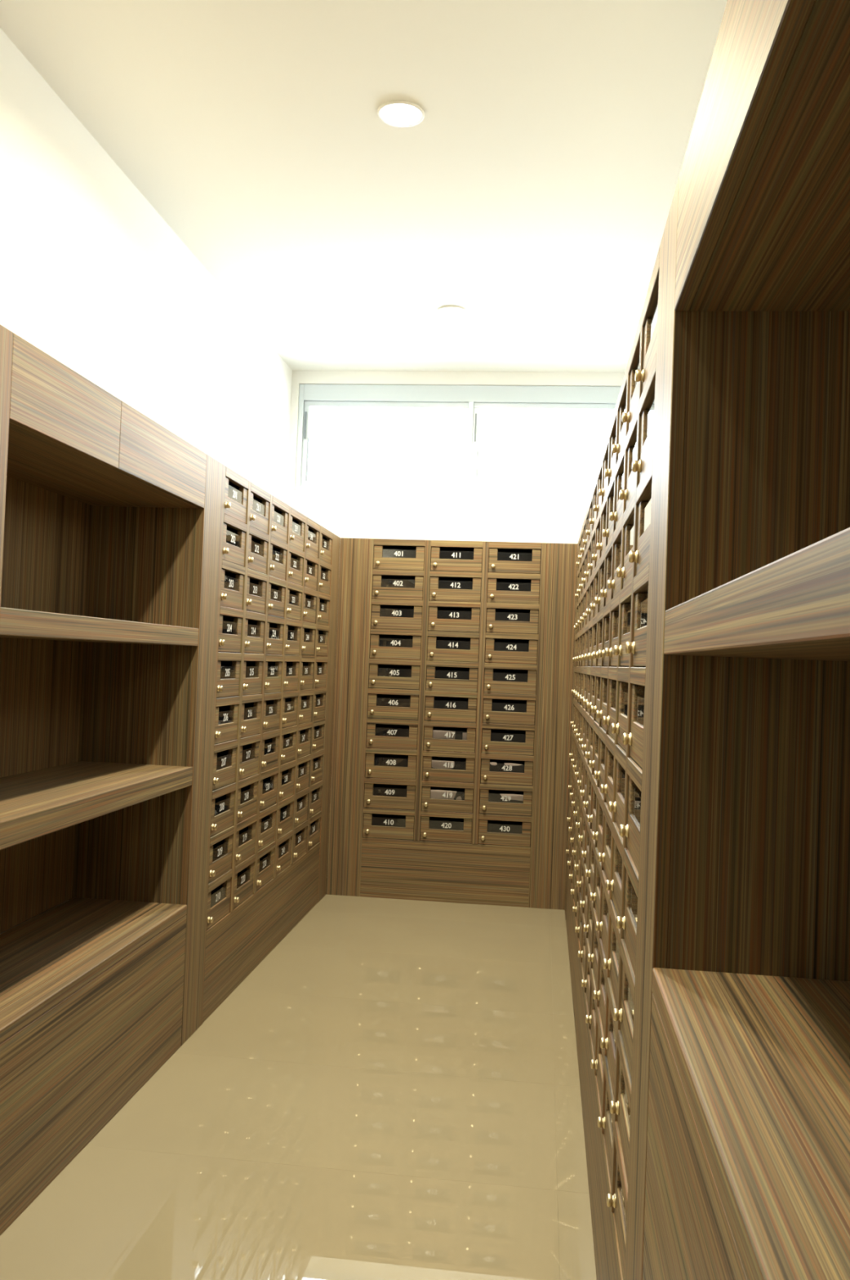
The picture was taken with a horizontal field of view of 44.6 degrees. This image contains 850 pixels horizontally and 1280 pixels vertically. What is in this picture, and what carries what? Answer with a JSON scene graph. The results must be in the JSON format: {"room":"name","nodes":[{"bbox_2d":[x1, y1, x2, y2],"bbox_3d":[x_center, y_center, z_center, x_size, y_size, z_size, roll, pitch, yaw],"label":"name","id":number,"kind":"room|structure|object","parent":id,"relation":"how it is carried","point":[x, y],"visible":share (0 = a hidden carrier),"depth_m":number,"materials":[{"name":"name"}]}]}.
{"room":"mail room","nodes":[
{"label":"mail room","id":0,"kind":"room"},
{"bbox_2d":[0,27,292,933],"bbox_3d":[-1.255,-0.196,1.989,0.100,2.760,7.934,2,-1,7],"label":"wall","id":1,"kind":"structure","parent":0,"point":[92,276],"depth_m":3.40,"materials":[{"name":"white paint"}]},
{"bbox_2d":[0,891,596,1279],"bbox_3d":[-0.289,1.280,1.841,2.158,0.120,7.934,2,-1,7],"label":"floor","id":2,"kind":"structure","parent":0,"point":[393,1091],"depth_m":2.62,"materials":[{"name":"beige tile"}]},
{"bbox_2d":[0,324,226,1235],"bbox_3d":[-0.955,0.308,2.602,0.376,1.800,1.549,2,-1,7],"label":"shelf unit","id":3,"kind":"object","parent":2,"relation":"on","point":[112,521],"visible":1,"depth_m":2.88,"materials":[{"name":"laminate"}]},
{"bbox_2d":[202,466,340,1022],"bbox_3d":[-0.754,0.351,4.316,0.388,1.800,1.901,2,-1,7],"label":"mailboxes","id":4,"kind":"object","parent":2,"relation":"on","point":[273,726],"visible":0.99,"depth_m":4.01,"materials":[{"name":"laminate"}]},
{"bbox_2d":[326,537,577,910],"bbox_3d":[0.149,0.407,5.354,1.190,1.800,0.388,2,-1,7],"label":"mailboxes","id":5,"kind":"object","parent":2,"relation":"on","point":[476,638],"visible":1,"depth_m":5.18,"materials":[{"name":"laminate"}]},
{"bbox_2d":[430,790,464,799],"bbox_3d":[0.113,0.810,5.192,0.171,0.116,0.027,2,-1,7],"label":"letter","id":6,"kind":"object","parent":5,"relation":"in","point":[433,793],"visible":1,"depth_m":5.18,"materials":[{"name":"beige paper"}]},
{"bbox_2d":[431,760,465,782],"bbox_3d":[0.118,0.661,5.195,0.171,0.114,0.026,2,-1,7],"label":"letter","id":7,"kind":"object","parent":5,"relation":"in","point":[437,764],"visible":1,"depth_m":5.19,"materials":[{"name":"beige paper"}]},
{"bbox_2d":[432,729,466,752],"bbox_3d":[0.124,0.511,5.198,0.171,0.114,0.026,2,-1,7],"label":"letter","id":8,"kind":"object","parent":5,"relation":"in","point":[436,734],"visible":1,"depth_m":5.19,"materials":[{"name":"beige paper"}]},
{"bbox_2d":[488,793,523,803],"bbox_3d":[0.401,0.821,5.156,0.171,0.115,0.022,2,-1,7],"label":"letter","id":9,"kind":"object","parent":5,"relation":"in","point":[518,798],"visible":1,"depth_m":5.15,"materials":[{"name":"white paper"}]},
{"bbox_2d":[489,762,524,785],"bbox_3d":[0.407,0.669,5.159,0.171,0.117,0.022,2,-1,7],"label":"letter","id":10,"kind":"object","parent":5,"relation":"in","point":[494,766],"visible":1,"depth_m":5.15,"materials":[{"name":"white paper"}]},
{"bbox_2d":[564,247,659,1279],"bbox_3d":[0.692,0.385,3.263,0.388,1.800,3.662,2,-1,7],"label":"mailboxes","id":11,"kind":"object","parent":2,"relation":"on","point":[612,563],"visible":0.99,"depth_m":2.03,"materials":[{"name":"laminate"}]},
{"bbox_2d":[624,0,849,1279],"bbox_3d":[0.399,0.321,0.666,0.376,1.800,1.565,2,-1,7],"label":"shelf unit","id":12,"kind":"object","parent":2,"relation":"on","point":[739,1153],"visible":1,"depth_m":1.23,"materials":[{"name":"laminate"}]},
{"bbox_2d":[0,0,727,372],"bbox_3d":[-0.178,-1.588,1.900,2.158,0.100,7.934,2,-1,7],"label":"ceiling","id":13,"kind":"structure","parent":0,"point":[531,195],"depth_m":3.19,"materials":[{"name":"white paint"}]},
{"bbox_2d":[377,100,424,127],"bbox_3d":[-0.069,-1.508,2.976,0.136,0.006,0.136,2,-1,7],"label":"recessed light","id":14,"kind":"object","parent":13,"relation":"in","point":[402,113],"visible":1,"depth_m":2.97,"materials":[{"name":"white"}]},
{"bbox_2d":[436,305,466,317],"bbox_3d":[0.121,-1.467,4.634,0.136,0.006,0.136,2,-1,7],"label":"recessed light","id":15,"kind":"object","parent":13,"relation":"in","point":[452,311],"visible":1,"depth_m":4.62,"materials":[{"name":"white"}]},
{"bbox_2d":[286,370,624,886],"bbox_3d":[0.199,-0.066,5.642,1.958,2.760,0.160,2,-1,7],"label":"wall","id":16,"kind":"structure","parent":0,"point":[496,517],"depth_m":5.59,"materials":[{"name":"white paint"}]},
{"bbox_2d":[295,383,620,496],"bbox_3d":[0.234,-1.081,5.630,1.878,0.588,0.070,2,-1,7],"label":"window","id":17,"kind":"structure","parent":16,"relation":"in","point":[470,398],"depth_m":5.61,"materials":[{"name":"white metal"}]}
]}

